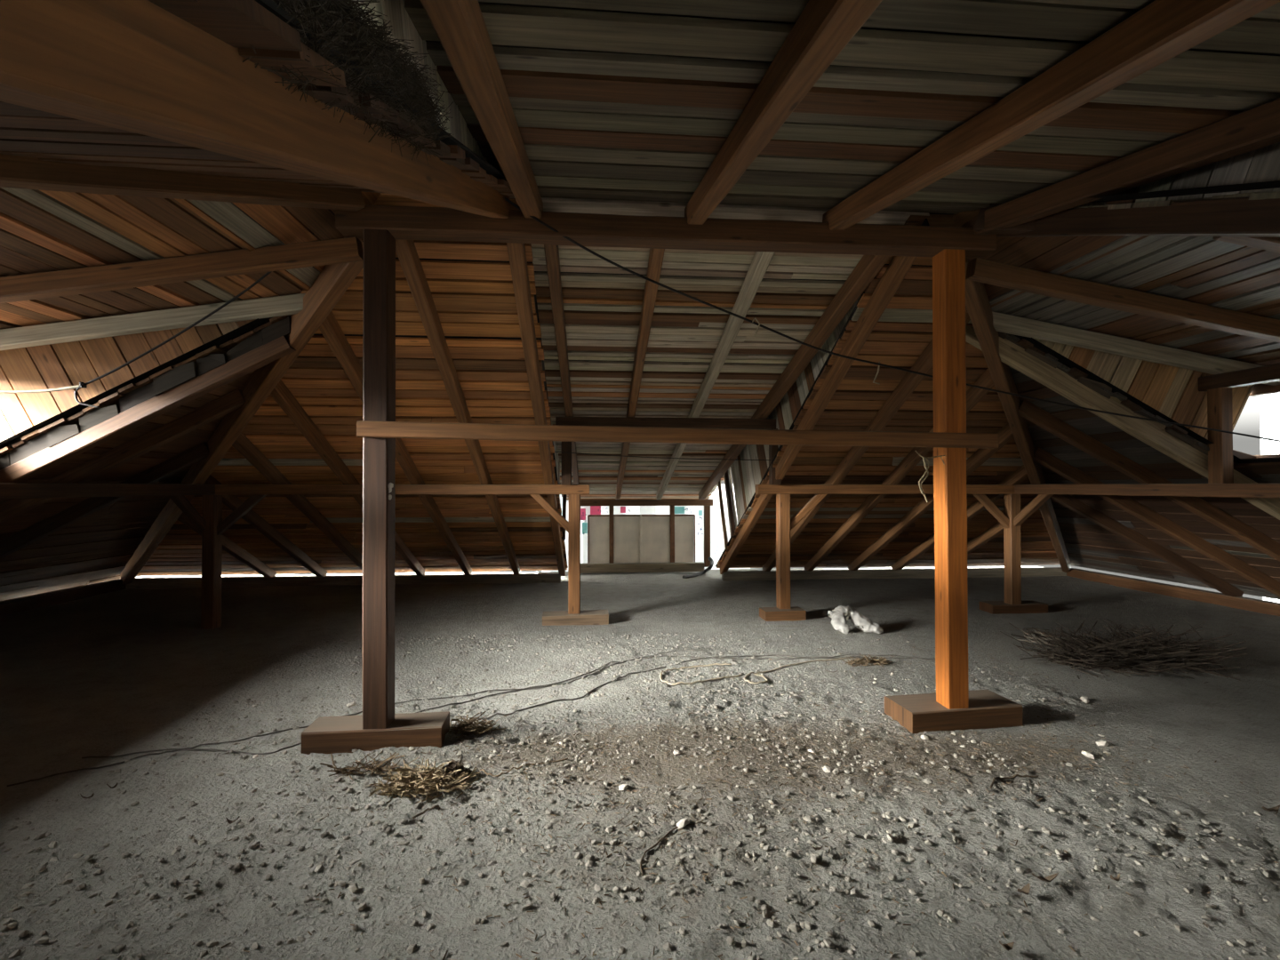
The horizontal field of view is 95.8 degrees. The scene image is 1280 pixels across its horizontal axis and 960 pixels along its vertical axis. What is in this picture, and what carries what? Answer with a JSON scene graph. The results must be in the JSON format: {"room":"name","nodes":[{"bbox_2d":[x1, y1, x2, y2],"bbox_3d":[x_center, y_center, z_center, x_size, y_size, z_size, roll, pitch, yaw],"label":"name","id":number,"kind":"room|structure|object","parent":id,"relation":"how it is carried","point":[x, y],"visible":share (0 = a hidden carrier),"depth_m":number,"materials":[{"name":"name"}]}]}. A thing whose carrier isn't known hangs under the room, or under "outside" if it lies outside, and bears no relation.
{"room":"attic","nodes":[
{"label":"attic","id":0,"kind":"room"},
{"bbox_2d":[0,319,255,441],"bbox_3d":[-3.520,-0.780,4.190,2.792,1.336,0.054,0,-1,-5],"label":"wall","id":1,"kind":"structure","parent":0,"point":[66,364],"depth_m":4.13,"materials":[{"name":"wood"}]},
{"bbox_2d":[0,314,291,601],"bbox_3d":[-5.225,0.109,6.600,5.414,2.886,5.428,0,-1,-5],"label":"roof","id":2,"kind":"structure","parent":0,"point":[96,548],"depth_m":5.90,"materials":[{"name":"wood"}]},
{"bbox_2d":[0,186,305,328],"bbox_3d":[-3.563,-1.171,3.005,2.871,0.493,2.510,0,-1,-5],"label":"roof","id":3,"kind":"object","parent":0,"point":[41,230],"visible":0.3,"depth_m":3.13,"materials":[{"name":"wood"}]},
{"bbox_2d":[0,0,514,197],"bbox_3d":[-3.762,-0.243,-0.406,6.744,3.110,7.213,0,-1,-5],"label":"roof","id":4,"kind":"structure","parent":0,"point":[24,132],"depth_m":1.50,"materials":[{"name":"wood"}]},
{"bbox_2d":[242,0,453,165],"bbox_3d":[-0.573,-0.832,1.163,0.232,0.492,0.970,0,-1,-5],"label":"nest","id":5,"kind":"object","parent":4,"relation":"on","point":[340,24],"visible":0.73,"depth_m":1.08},
{"bbox_2d":[174,191,381,290],"bbox_3d":[-1.889,-1.534,3.295,0.734,0.437,1.750,0,-1,-5],"label":"roof","id":6,"kind":"object","parent":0,"point":[252,226],"visible":0.23,"depth_m":3.23,"materials":[{"name":"wood"}]},
{"bbox_2d":[0,213,335,407],"bbox_3d":[-2.918,-1.071,3.546,2.534,1.242,0.124,0,-1,4],"label":"cable","id":7,"kind":"object","parent":6,"relation":"hanging from","point":[82,385],"visible":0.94,"depth_m":3.60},
{"bbox_2d":[136,192,567,575],"bbox_3d":[-4.318,-0.148,6.140,6.811,3.137,5.914,0,-1,-5],"label":"roof","id":8,"kind":"structure","parent":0,"point":[470,284],"depth_m":5.79,"materials":[{"name":"wood"}]},
{"bbox_2d":[352,0,559,484],"bbox_3d":[-0.762,-0.415,2.766,0.079,2.669,11.714,0,-1,-5],"label":"wall","id":9,"kind":"structure","parent":0,"point":[403,27],"depth_m":1.79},
{"bbox_2d":[0,565,1279,959],"bbox_3d":[0.124,1.540,3.204,15.960,0.062,14.405,0,-1,-5],"label":"floor","id":10,"kind":"structure","parent":0,"point":[115,673],"depth_m":2.98,"materials":[{"name":"concrete"}]},
{"bbox_2d":[0,579,125,615],"bbox_3d":[-7.213,1.477,2.736,0.145,0.162,11.640,0,-1,-5],"label":"wall plate","id":11,"kind":"object","parent":10,"relation":"on","point":[60,596],"visible":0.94,"depth_m":7.49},
{"bbox_2d":[0,442,209,559],"bbox_3d":[-5.822,0.556,5.447,3.378,1.851,0.096,0,-1,-5],"label":"rafter","id":12,"kind":"object","parent":11,"relation":"on","point":[47,526],"visible":0.84,"depth_m":5.46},
{"bbox_2d":[0,388,244,524],"bbox_3d":[-5.388,0.349,4.732,4.130,2.243,0.095,0,-1,-5],"label":"rafter","id":13,"kind":"object","parent":11,"relation":"on","point":[127,452],"visible":0.86,"depth_m":4.80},
{"bbox_2d":[0,336,295,482],"bbox_3d":[-4.962,0.248,4.035,4.851,2.614,0.095,0,-1,-5],"label":"rafter","id":14,"kind":"object","parent":10,"relation":"on","point":[48,458],"visible":0.96,"depth_m":4.12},
{"bbox_2d":[0,315,290,470],"bbox_3d":[-3.613,-0.576,4.104,2.150,1.255,0.071,0,-1,-5],"label":"board ends","id":15,"kind":"object","parent":14,"relation":"attached to","point":[179,375],"visible":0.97,"depth_m":4.10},
{"bbox_2d":[125,576,201,589],"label":"wall plate","id":16,"kind":"object","parent":10,"relation":"on","point":[159,583],"depth_m":8.60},
{"bbox_2d":[176,512,276,577],"bbox_3d":[-5.540,0.909,7.812,0.094,1.198,2.140,0,-1,-5],"label":"rafter","id":17,"kind":"object","parent":16,"relation":"on","point":[228,546],"visible":0.62,"depth_m":7.99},
{"bbox_2d":[200,494,222,629],"bbox_3d":[-4.565,0.871,6.160,0.132,1.430,0.134,0,-1,-5],"label":"timber post","id":18,"kind":"object","parent":10,"relation":"on","point":[212,543],"visible":0.87,"depth_m":6.10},
{"bbox_2d":[0,482,215,499],"bbox_3d":[-4.352,0.069,3.494,0.126,0.114,5.260,0,-1,-5],"label":"purlin","id":19,"kind":"object","parent":18,"relation":"on","point":[7,490],"visible":1,"depth_m":4.66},
{"bbox_2d":[168,495,206,533],"bbox_3d":[-4.609,0.342,5.938,0.082,0.504,0.579,0,-1,-5],"label":"knee brace","id":20,"kind":"object","parent":18,"relation":"attached to","point":[181,501],"visible":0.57,"depth_m":5.88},
{"bbox_2d":[216,494,267,535],"bbox_3d":[-4.295,0.346,6.203,0.535,0.498,0.082,0,-1,-5],"label":"knee brace","id":21,"kind":"object","parent":18,"relation":"attached to","point":[253,500],"visible":0.86,"depth_m":6.17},
{"bbox_2d":[215,484,589,495],"bbox_3d":[-2.762,0.103,6.318,4.400,0.114,0.125,0,-1,-5],"label":"horizontal beam","id":22,"kind":"structure","parent":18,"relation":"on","point":[220,489],"depth_m":6.29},
{"bbox_2d":[561,441,571,484],"bbox_3d":[-0.813,-0.269,6.405,0.111,0.635,0.111,0,-1,-5],"label":"post","id":23,"kind":"object","parent":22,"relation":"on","point":[566,446],"visible":0.67,"depth_m":6.35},
{"bbox_2d":[120,237,363,584],"bbox_3d":[-4.674,-0.019,6.071,7.991,3.121,0.108,-1,-1,40],"label":"rafter","id":24,"kind":"object","parent":10,"relation":"on","point":[332,282],"visible":0.79,"depth_m":4.72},
{"bbox_2d":[0,293,305,350],"bbox_3d":[-3.672,-1.059,3.994,2.747,0.528,0.095,0,-1,-5],"label":"rafter","id":25,"kind":"object","parent":24,"relation":"attached to","point":[292,304],"visible":0.9,"depth_m":3.98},
{"bbox_2d":[221,575,362,587],"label":"wall plate","id":26,"kind":"object","parent":10,"relation":"on","point":[337,580],"depth_m":8.74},
{"bbox_2d":[203,474,327,576],"bbox_3d":[-4.763,0.709,7.500,0.095,1.595,2.888,0,-1,-5],"label":"rafter","id":27,"kind":"object","parent":26,"relation":"on","point":[233,502],"visible":0.82,"depth_m":7.43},
{"bbox_2d":[232,432,362,570],"bbox_3d":[-3.985,0.508,7.188,0.096,1.988,3.639,0,-1,-5],"label":"rafter","id":28,"kind":"object","parent":26,"relation":"on","point":[243,444],"visible":0.81,"depth_m":6.61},
{"bbox_2d":[270,379,425,575],"bbox_3d":[-3.230,0.312,6.886,0.094,2.368,4.369,0,-1,-5],"label":"rafter","id":29,"kind":"object","parent":26,"relation":"on","point":[281,394],"visible":0.66,"depth_m":5.64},
{"bbox_2d":[7,648,712,786],"bbox_3d":[-1.249,1.545,4.105,4.541,0.029,0.247,0,-1,-33],"label":"cable","id":30,"kind":"object","parent":10,"relation":"on","point":[690,649],"visible":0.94,"depth_m":3.48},
{"bbox_2d":[320,750,405,781],"bbox_3d":[-1.459,1.500,3.044,0.426,0.088,0.256,0,-1,-17],"label":"litter","id":31,"kind":"object","parent":10,"relation":"on","point":[372,768],"visible":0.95,"depth_m":3.05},
{"bbox_2d":[300,711,449,754],"bbox_3d":[-1.542,1.495,3.414,0.765,0.138,0.242,0,-1,-7],"label":"pad","id":32,"kind":"object","parent":10,"relation":"on","point":[343,733],"visible":0.81,"depth_m":3.31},
{"bbox_2d":[362,228,395,729],"bbox_3d":[-1.521,-0.008,3.395,0.171,2.901,0.144,0,-1,-5],"label":"timber post","id":33,"kind":"object","parent":32,"relation":"on","point":[379,326],"visible":0.98,"depth_m":3.33,"materials":[{"name":"wood"}]},
{"bbox_2d":[0,236,363,303],"bbox_3d":[-3.314,-1.115,3.281,3.347,0.621,0.094,0,-1,-5],"label":"rafter","id":34,"kind":"object","parent":33,"relation":"attached to","point":[306,254],"visible":0.98,"depth_m":3.30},
{"bbox_2d":[356,420,998,448],"bbox_3d":[0.309,-0.266,3.458,3.856,0.139,0.047,0,-1,-5],"label":"horizontal beam","id":35,"kind":"structure","parent":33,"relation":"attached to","point":[388,429],"depth_m":3.43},
{"bbox_2d":[368,757,480,804],"bbox_3d":[-1.074,1.501,2.902,0.528,0.138,0.358,0,-1,-5],"label":"clump","id":36,"kind":"object","parent":10,"relation":"on","point":[428,781],"visible":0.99,"depth_m":2.87,"materials":[{"name":"plant"}]},
{"bbox_2d":[448,711,505,739],"bbox_3d":[-1.022,1.503,3.531,0.365,0.171,0.247,0,-1,8],"label":"clump","id":37,"kind":"object","parent":10,"relation":"on","point":[468,727],"visible":0.96,"depth_m":3.52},
{"bbox_2d":[394,573,560,583],"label":"wall plate","id":38,"kind":"object","parent":10,"relation":"on","point":[490,578],"depth_m":8.97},
{"bbox_2d":[319,311,471,575],"bbox_3d":[-2.482,0.119,6.587,0.095,2.748,5.088,0,-1,-5],"label":"rafter","id":39,"kind":"object","parent":38,"relation":"on","point":[330,328],"visible":0.77,"depth_m":5.75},
{"bbox_2d":[395,240,520,575],"bbox_3d":[-1.709,-0.056,6.320,0.097,3.095,5.748,0,-1,-5],"label":"rafter","id":40,"kind":"object","parent":38,"relation":"on","point":[406,252],"visible":0.91,"depth_m":4.60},
{"bbox_2d":[506,242,565,575],"bbox_3d":[-1.012,-0.056,6.375,0.102,3.091,5.748,0,-1,-5],"label":"rafter","id":41,"kind":"object","parent":38,"relation":"on","point":[516,252],"visible":0.86,"depth_m":4.61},
{"bbox_2d":[81,654,935,759],"bbox_3d":[-0.367,1.544,4.391,5.907,0.034,0.996,0,-1,-20],"label":"cable","id":42,"kind":"object","parent":10,"relation":"on","point":[847,654],"visible":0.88,"depth_m":4.07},
{"bbox_2d":[542,609,608,625],"bbox_3d":[-0.718,1.540,6.436,0.726,0.124,0.252,0,-1,-7],"label":"pad","id":43,"kind":"object","parent":10,"relation":"on","point":[593,617],"visible":0.93,"depth_m":6.33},
{"bbox_2d":[568,494,580,614],"bbox_3d":[-0.734,0.825,6.467,0.132,1.330,0.132,0,-1,-5],"label":"timber post","id":44,"kind":"object","parent":43,"relation":"on","point":[574,500],"visible":0.95,"depth_m":6.40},
{"bbox_2d":[529,494,567,531],"bbox_3d":[-0.986,0.351,6.471,0.505,0.499,0.092,0,-1,-5],"label":"knee brace","id":45,"kind":"object","parent":44,"relation":"attached to","point":[558,517],"visible":0.76,"depth_m":6.43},
{"bbox_2d":[0,627,1279,959],"bbox_3d":[0.026,1.538,3.341,5.838,0.068,5.243,0,-1,-5],"label":"gravel","id":46,"kind":"object","parent":10,"relation":"on","point":[8,924],"visible":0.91,"depth_m":2.53,"materials":[{"name":"gravel"}]},
{"bbox_2d":[580,499,712,573],"bbox_3d":[0.053,0.983,10.111,2.480,1.284,0.175,0,-1,-5],"label":"window","id":47,"kind":"structure","parent":10,"relation":"on","point":[699,566],"depth_m":10.07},
{"bbox_2d":[587,505,695,563],"bbox_3d":[0.033,0.953,10.272,1.917,1.132,0.060,0,-1,-5],"label":"panel","id":48,"kind":"object","parent":47,"relation":"attached to","point":[612,539],"visible":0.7,"depth_m":10.27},
{"bbox_2d":[449,654,935,719],"bbox_3d":[0.564,1.544,4.657,4.060,0.034,0.701,0,-1,-19],"label":"cable","id":49,"kind":"object","parent":10,"relation":"on","point":[772,654],"visible":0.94,"depth_m":4.64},
{"bbox_2d":[166,646,1279,959],"bbox_3d":[0.727,1.533,3.369,5.233,0.060,3.855,0,-1,-5],"label":"pebbles","id":50,"kind":"object","parent":10,"relation":"on","point":[905,737],"visible":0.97,"depth_m":2.91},
{"bbox_2d":[721,570,775,581],"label":"wall plate","id":51,"kind":"object","parent":10,"relation":"on","point":[731,575],"depth_m":9.30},
{"bbox_2d":[759,606,806,621],"bbox_3d":[1.630,1.541,6.627,0.468,0.125,0.258,0,-1,-5],"label":"pad","id":52,"kind":"object","parent":10,"relation":"on","point":[795,612],"visible":0.88,"depth_m":6.52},
{"bbox_2d":[776,494,790,608],"bbox_3d":[1.660,0.828,6.698,0.134,1.330,0.133,0,-1,-5],"label":"timber post","id":53,"kind":"object","parent":52,"relation":"on","point":[782,500],"visible":0.93,"depth_m":6.64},
{"bbox_2d":[790,494,827,530],"bbox_3d":[1.926,0.354,6.742,0.524,0.499,0.094,0,-1,-5],"label":"knee brace","id":54,"kind":"object","parent":53,"relation":"attached to","point":[816,499],"visible":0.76,"depth_m":6.70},
{"bbox_2d":[755,484,1015,494],"bbox_3d":[3.031,0.109,6.821,3.370,0.115,0.125,0,-1,-5],"label":"purlin","id":55,"kind":"object","parent":53,"relation":"on","point":[760,489],"visible":0.78,"depth_m":6.73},
{"bbox_2d":[827,605,883,633],"bbox_3d":[2.219,1.452,6.004,0.541,0.276,0.280,0,-1,-5],"label":"cloth bundle","id":56,"kind":"object","parent":10,"relation":"on","point":[839,616],"visible":0.98,"depth_m":5.94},
{"bbox_2d":[790,568,935,579],"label":"wall plate","id":57,"kind":"object","parent":10,"relation":"on","point":[873,573],"depth_m":9.46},
{"bbox_2d":[720,256,916,574],"bbox_3d":[1.571,-0.053,6.581,0.095,3.094,5.748,0,-1,-5],"label":"rafter","id":58,"kind":"object","parent":57,"relation":"on","point":[899,267],"visible":0.82,"depth_m":4.89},
{"bbox_2d":[762,305,970,571],"bbox_3d":[2.260,0.074,6.871,0.095,2.846,5.279,0,-1,-5],"label":"rafter","id":59,"kind":"object","parent":57,"relation":"on","point":[924,364],"visible":0.58,"depth_m":5.59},
{"bbox_2d":[803,368,994,571],"bbox_3d":[2.929,0.263,7.273,0.096,2.480,4.579,0,-1,-5],"label":"rafter","id":60,"kind":"object","parent":57,"relation":"on","point":[974,396],"visible":0.77,"depth_m":6.74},
{"bbox_2d":[841,653,893,666],"bbox_3d":[1.920,1.520,4.886,0.449,0.075,0.216,0,-1,-5],"label":"leaf litter","id":61,"kind":"object","parent":10,"relation":"on","point":[882,660],"visible":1,"depth_m":4.87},
{"bbox_2d":[884,689,1022,733],"bbox_3d":[2.022,1.499,3.748,0.763,0.137,0.302,0,-1,-9],"label":"pad","id":62,"kind":"object","parent":10,"relation":"on","point":[916,713],"visible":0.86,"depth_m":3.63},
{"bbox_2d":[932,248,968,708],"bbox_3d":[1.980,-0.004,3.688,0.161,2.902,0.165,0,-1,-5],"label":"timber post","id":63,"kind":"object","parent":62,"relation":"on","point":[948,265],"visible":0.93,"depth_m":3.62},
{"bbox_2d":[335,205,996,258],"bbox_3d":[0.239,-1.517,3.550,4.000,0.146,0.156,0,-1,-5],"label":"ridge beam","id":64,"kind":"structure","parent":63,"relation":"on","point":[403,222],"depth_m":3.49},
{"bbox_2d":[0,153,364,211],"bbox_3d":[-4.083,-0.225,-0.343,0.106,3.036,8.798,0,-1,34],"label":"rafter","id":65,"kind":"object","parent":64,"relation":"attached to","point":[16,172],"visible":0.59,"depth_m":2.52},
{"bbox_2d":[0,0,509,218],"bbox_3d":[-0.549,-0.200,-0.028,0.105,3.052,6.933,0,-1,-5],"label":"rafter","id":66,"kind":"object","parent":64,"relation":"attached to","point":[133,66],"visible":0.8,"depth_m":0.72,"materials":[{"name":"wood"}]},
{"bbox_2d":[420,0,543,218],"bbox_3d":[-0.376,-0.943,0.194,0.106,1.575,6.677,0,-1,-5],"label":"rafter","id":67,"kind":"object","parent":64,"relation":"attached to","point":[460,27],"visible":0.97,"depth_m":1.80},
{"bbox_2d":[684,0,882,224],"bbox_3d":[0.592,-0.942,0.271,0.104,1.573,6.677,0,-1,-5],"label":"rafter","id":68,"kind":"object","parent":64,"relation":"attached to","point":[823,28],"visible":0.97,"depth_m":1.79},
{"bbox_2d":[504,196,1279,441],"bbox_3d":[2.053,-0.941,3.970,6.586,1.406,0.686,0,-1,-14],"label":"overhead cable","id":69,"kind":"object","parent":64,"relation":"hanging from","point":[878,364],"visible":0.81,"depth_m":4.09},
{"bbox_2d":[822,0,1279,230],"bbox_3d":[1.469,-0.941,0.341,0.105,1.570,6.678,0,-1,-5],"label":"rafter","id":70,"kind":"object","parent":64,"relation":"attached to","point":[1162,30],"visible":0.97,"depth_m":1.79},
{"bbox_2d":[961,97,1279,234],"bbox_3d":[2.395,-0.942,0.415,0.107,1.572,6.677,0,-1,-5],"label":"rafter","id":71,"kind":"object","parent":64,"relation":"attached to","point":[1257,127],"visible":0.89,"depth_m":2.48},
{"bbox_2d":[996,196,1279,237],"bbox_3d":[2.591,-0.196,0.224,0.135,3.050,6.933,0,-1,-5],"label":"rafter","id":72,"kind":"object","parent":64,"relation":"attached to","point":[1243,215],"visible":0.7,"depth_m":2.53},
{"bbox_2d":[967,568,1004,577],"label":"wall plate","id":73,"kind":"object","parent":10,"relation":"on","point":[972,572],"depth_m":9.62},
{"bbox_2d":[848,423,1013,570],"bbox_3d":[3.647,0.464,7.704,0.094,2.089,3.827,0,-1,-5],"label":"rafter","id":74,"kind":"object","parent":73,"relation":"on","point":[980,456],"visible":0.73,"depth_m":7.56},
{"bbox_2d":[891,464,1028,569],"bbox_3d":[4.366,0.666,8.135,0.096,1.694,3.079,0,-1,-5],"label":"rafter","id":75,"kind":"object","parent":73,"relation":"on","point":[1020,475],"visible":0.59,"depth_m":7.63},
{"bbox_2d":[934,496,1039,566],"bbox_3d":[5.083,0.869,8.566,0.094,1.301,2.328,0,-1,-5],"label":"rafter","id":76,"kind":"object","parent":73,"relation":"on","point":[996,529],"visible":0.36,"depth_m":8.44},
{"bbox_2d":[978,600,1047,614],"bbox_3d":[4.519,1.545,6.997,0.693,0.124,0.256,0,-1,-5],"label":"pad","id":77,"kind":"object","parent":10,"relation":"on","point":[1027,606],"visible":0.83,"depth_m":6.88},
{"bbox_2d":[1003,494,1021,604],"bbox_3d":[4.490,0.831,6.966,0.133,1.330,0.133,0,-1,-5],"label":"timber post","id":78,"kind":"object","parent":77,"relation":"on","point":[1012,502],"visible":0.84,"depth_m":6.91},
{"bbox_2d":[972,494,1009,527],"bbox_3d":[4.237,0.347,6.942,0.498,0.476,0.081,0,-1,-8],"label":"knee brace","id":79,"kind":"object","parent":78,"relation":"attached to","point":[995,511],"visible":0.88,"depth_m":6.91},
{"bbox_2d":[1013,494,1053,526],"bbox_3d":[4.524,0.341,6.702,0.081,0.485,0.608,0,-1,-5],"label":"knee brace","id":80,"kind":"object","parent":78,"relation":"attached to","point":[1039,500],"visible":0.83,"depth_m":6.66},
{"bbox_2d":[965,258,1071,572],"bbox_3d":[4.686,-0.010,6.820,0.105,3.122,7.990,-1,-1,40],"label":"rafter","id":81,"kind":"object","parent":10,"relation":"on","point":[979,308],"visible":0.8,"depth_m":5.13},
{"bbox_2d":[965,326,1279,519],"bbox_3d":[5.128,0.096,4.843,5.216,2.822,0.097,0,-1,-5],"label":"rafter","id":82,"kind":"object","parent":81,"relation":"attached to","point":[1011,354],"visible":0.76,"depth_m":4.71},
{"bbox_2d":[998,331,1208,455],"bbox_3d":[3.804,-0.674,4.697,2.150,1.146,0.074,0,-1,-5],"label":"board ends","id":83,"kind":"object","parent":82,"relation":"attached to","point":[1093,385],"visible":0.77,"depth_m":4.67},
{"bbox_2d":[1014,483,1279,498],"bbox_3d":[4.727,0.077,4.239,0.125,0.117,5.300,0,-1,-5],"label":"horizontal beam","id":84,"kind":"structure","parent":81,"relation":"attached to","point":[1181,490],"depth_m":5.09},
{"bbox_2d":[1207,387,1233,483],"bbox_3d":[4.721,-0.357,4.701,0.112,0.770,0.114,0,-1,-5],"label":"post","id":85,"kind":"object","parent":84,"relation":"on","point":[1220,401],"visible":1,"depth_m":4.65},
{"bbox_2d":[1198,363,1279,391],"bbox_3d":[4.832,-0.816,3.316,0.115,0.120,3.220,0,-1,-5],"label":"lintel beam","id":86,"kind":"structure","parent":85,"relation":"on","point":[1268,373],"depth_m":4.50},
{"bbox_2d":[965,257,1279,343],"bbox_3d":[3.816,-1.082,3.850,3.399,0.668,0.094,0,-1,-5],"label":"rafter","id":87,"kind":"object","parent":86,"relation":"on","point":[980,270],"visible":0.99,"depth_m":3.76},
{"bbox_2d":[992,311,1279,385],"bbox_3d":[4.056,-1.023,4.610,2.799,0.572,0.096,0,-1,-5],"label":"rafter","id":88,"kind":"object","parent":86,"relation":"on","point":[1003,323],"visible":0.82,"depth_m":4.55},
{"bbox_2d":[1212,236,1279,253],"bbox_3d":[4.228,-1.035,2.959,2.719,0.559,0.094,0,-1,-5],"label":"rafter","id":89,"kind":"object","parent":86,"relation":"on","point":[1272,244],"visible":0.33,"depth_m":2.86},
{"bbox_2d":[1021,567,1066,576],"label":"wall plate","id":90,"kind":"object","parent":10,"relation":"on","point":[1026,572],"depth_m":9.71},
{"bbox_2d":[1000,617,1247,683],"bbox_3d":[4.202,1.423,4.986,1.798,0.373,1.285,0,-1,2],"label":"brush pile","id":91,"kind":"object","parent":10,"relation":"on","point":[1132,654],"visible":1,"depth_m":4.87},
{"bbox_2d":[1066,568,1279,615],"bbox_3d":[7.720,1.491,3.930,0.146,0.160,11.640,0,-1,-5],"label":"wall plate","id":92,"kind":"object","parent":10,"relation":"on","point":[1252,604],"visible":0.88,"depth_m":7.83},
{"bbox_2d":[1050,494,1243,596],"bbox_3d":[6.243,0.778,7.161,2.608,1.448,0.096,0,-1,-5],"label":"rafter","id":93,"kind":"object","parent":92,"relation":"on","point":[1074,504],"visible":0.94,"depth_m":7.12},
{"bbox_2d":[1018,399,1279,561],"bbox_3d":[5.604,0.360,5.611,4.129,2.243,0.094,0,-1,-5],"label":"rafter","id":94,"kind":"object","parent":92,"relation":"on","point":[1028,411],"visible":0.89,"depth_m":5.51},
{"bbox_2d":[1033,447,1279,597],"bbox_3d":[5.918,0.567,6.387,3.377,1.853,0.094,0,-1,-5],"label":"rafter","id":95,"kind":"object","parent":92,"relation":"on","point":[1041,456],"visible":0.88,"depth_m":6.34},
{"bbox_2d":[509,197,929,499],"bbox_3d":[0.218,-0.685,7.199,2.740,2.040,7.312,0,-1,-5],"label":"roof","id":96,"kind":"object","parent":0,"point":[603,300],"visible":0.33,"depth_m":4.96,"materials":[{"name":"wood"}]},
{"bbox_2d":[730,218,929,523],"bbox_3d":[1.611,-0.442,6.242,0.054,2.519,5.179,0,-1,-5],"label":"wall","id":97,"kind":"structure","parent":0,"point":[746,475],"depth_m":6.60,"materials":[{"name":"wood"}]},
{"bbox_2d":[555,416,775,429],"bbox_3d":[0.359,-0.642,6.557,2.600,0.118,0.114,0,-1,-5],"label":"lintel beam","id":98,"kind":"structure","parent":97,"relation":"attached to","point":[654,422],"depth_m":6.50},
{"bbox_2d":[544,244,579,484],"bbox_3d":[-0.829,-0.655,6.871,0.085,1.934,6.693,0,-1,-5],"label":"rafter","id":99,"kind":"object","parent":98,"relation":"on","point":[551,251],"visible":0.65,"depth_m":4.68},
{"bbox_2d":[615,216,665,499],"bbox_3d":[-0.131,-0.653,6.926,0.085,1.933,6.693,0,-1,-5],"label":"rafter","id":100,"kind":"object","parent":98,"relation":"on","point":[656,256],"visible":0.81,"depth_m":4.87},
{"bbox_2d":[656,251,774,499],"bbox_3d":[0.598,-0.652,6.985,0.086,1.931,6.694,0,-1,-5],"label":"rafter","id":101,"kind":"object","parent":98,"relation":"on","point":[761,261],"visible":0.81,"depth_m":4.95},
{"bbox_2d":[698,255,890,499],"bbox_3d":[1.374,-0.652,7.047,0.114,1.931,6.694,0,-1,-5],"label":"rafter","id":102,"kind":"object","parent":98,"relation":"on","point":[868,268],"visible":0.82,"depth_m":4.97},
{"bbox_2d":[404,0,1279,214],"bbox_3d":[1.036,-1.020,0.224,3.440,1.541,6.762,0,-1,-5],"label":"roof","id":103,"kind":"structure","parent":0,"point":[610,100],"depth_m":2.04,"materials":[{"name":"wood"}]},
{"bbox_2d":[715,212,1059,567],"bbox_3d":[4.595,-0.144,6.852,6.271,3.128,5.914,0,-1,-5],"label":"roof","id":104,"kind":"structure","parent":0,"point":[903,331],"depth_m":6.48,"materials":[{"name":"wood"}]},
{"bbox_2d":[952,208,1149,307],"bbox_3d":[2.380,-1.533,3.636,0.737,0.429,1.750,0,-1,-5],"label":"roof","id":105,"kind":"object","parent":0,"point":[1046,254],"visible":0.21,"depth_m":3.63,"materials":[{"name":"wood"}]},
{"bbox_2d":[988,235,1279,366],"bbox_3d":[4.119,-1.138,3.318,2.902,0.536,3.110,0,-1,-5],"label":"roof","id":106,"kind":"object","parent":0,"point":[1206,270],"visible":0.39,"depth_m":3.69,"materials":[{"name":"wood"}]},
{"bbox_2d":[992,180,1279,213],"bbox_3d":[5.264,-0.236,0.316,5.833,3.107,7.213,0,-1,-5],"label":"roof","id":107,"kind":"structure","parent":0,"point":[1275,184],"depth_m":2.45,"materials":[{"name":"wood"}]},
{"bbox_2d":[974,202,1279,237],"bbox_3d":[5.123,-0.217,0.393,0.105,3.038,8.797,1,-1,-44],"label":"rafter","id":108,"kind":"object","parent":107,"relation":"attached to","point":[1030,226],"visible":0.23,"depth_m":3.42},
{"bbox_2d":[1003,332,1279,599],"bbox_3d":[5.041,0.057,7.309,5.184,2.764,5.203,0,-1,-5],"label":"roof","id":109,"kind":"structure","parent":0,"point":[1088,544],"depth_m":6.07,"materials":[{"name":"wood"}]},
{"bbox_2d":[1032,337,1254,439],"bbox_3d":[3.843,-0.769,4.778,2.783,1.345,0.054,0,-1,-5],"label":"wall","id":110,"kind":"structure","parent":0,"point":[1172,391],"depth_m":4.79,"materials":[{"name":"wood"}]},
{"bbox_2d":[1200,384,1279,479],"bbox_3d":[5.139,-0.381,3.425,0.551,0.971,3.100,0,-1,-5],"label":"window","id":111,"kind":"structure","parent":110,"relation":"in","point":[1259,389],"depth_m":4.84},
{"bbox_2d":[1075,142,1279,207],"bbox_3d":[2.626,-0.415,0.370,0.054,2.610,6.402,0,-1,-5],"label":"decking","id":112,"kind":"structure","parent":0,"point":[1261,164],"depth_m":2.42,"materials":[{"name":"wood"}]},
{"bbox_2d":[1232,456,1279,483],"bbox_3d":[6.482,0.601,3.460,2.924,1.579,2.920,0,-1,-5],"label":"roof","id":113,"kind":"structure","parent":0,"point":[1268,468],"depth_m":4.64,"materials":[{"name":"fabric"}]},
{"label":"outside","id":114,"kind":"structure","parent":0,"visible":0},
{"bbox_2d":[1259,392,1279,602],"bbox_3d":[22.863,3.667,13.571,8.250,14.000,8.200,0,-1,-5],"label":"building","id":115,"kind":"structure","parent":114,"point":[1269,404],"depth_m":17.07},
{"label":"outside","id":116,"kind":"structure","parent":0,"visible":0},
{"bbox_2d":[536,484,762,573],"bbox_3d":[0.265,0.589,9.226,3.960,2.650,3.165,0,-1,-5],"label":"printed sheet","id":117,"kind":"object","parent":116,"point":[716,536],"visible":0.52,"depth_m":10.85,"materials":[{"name":"white"}]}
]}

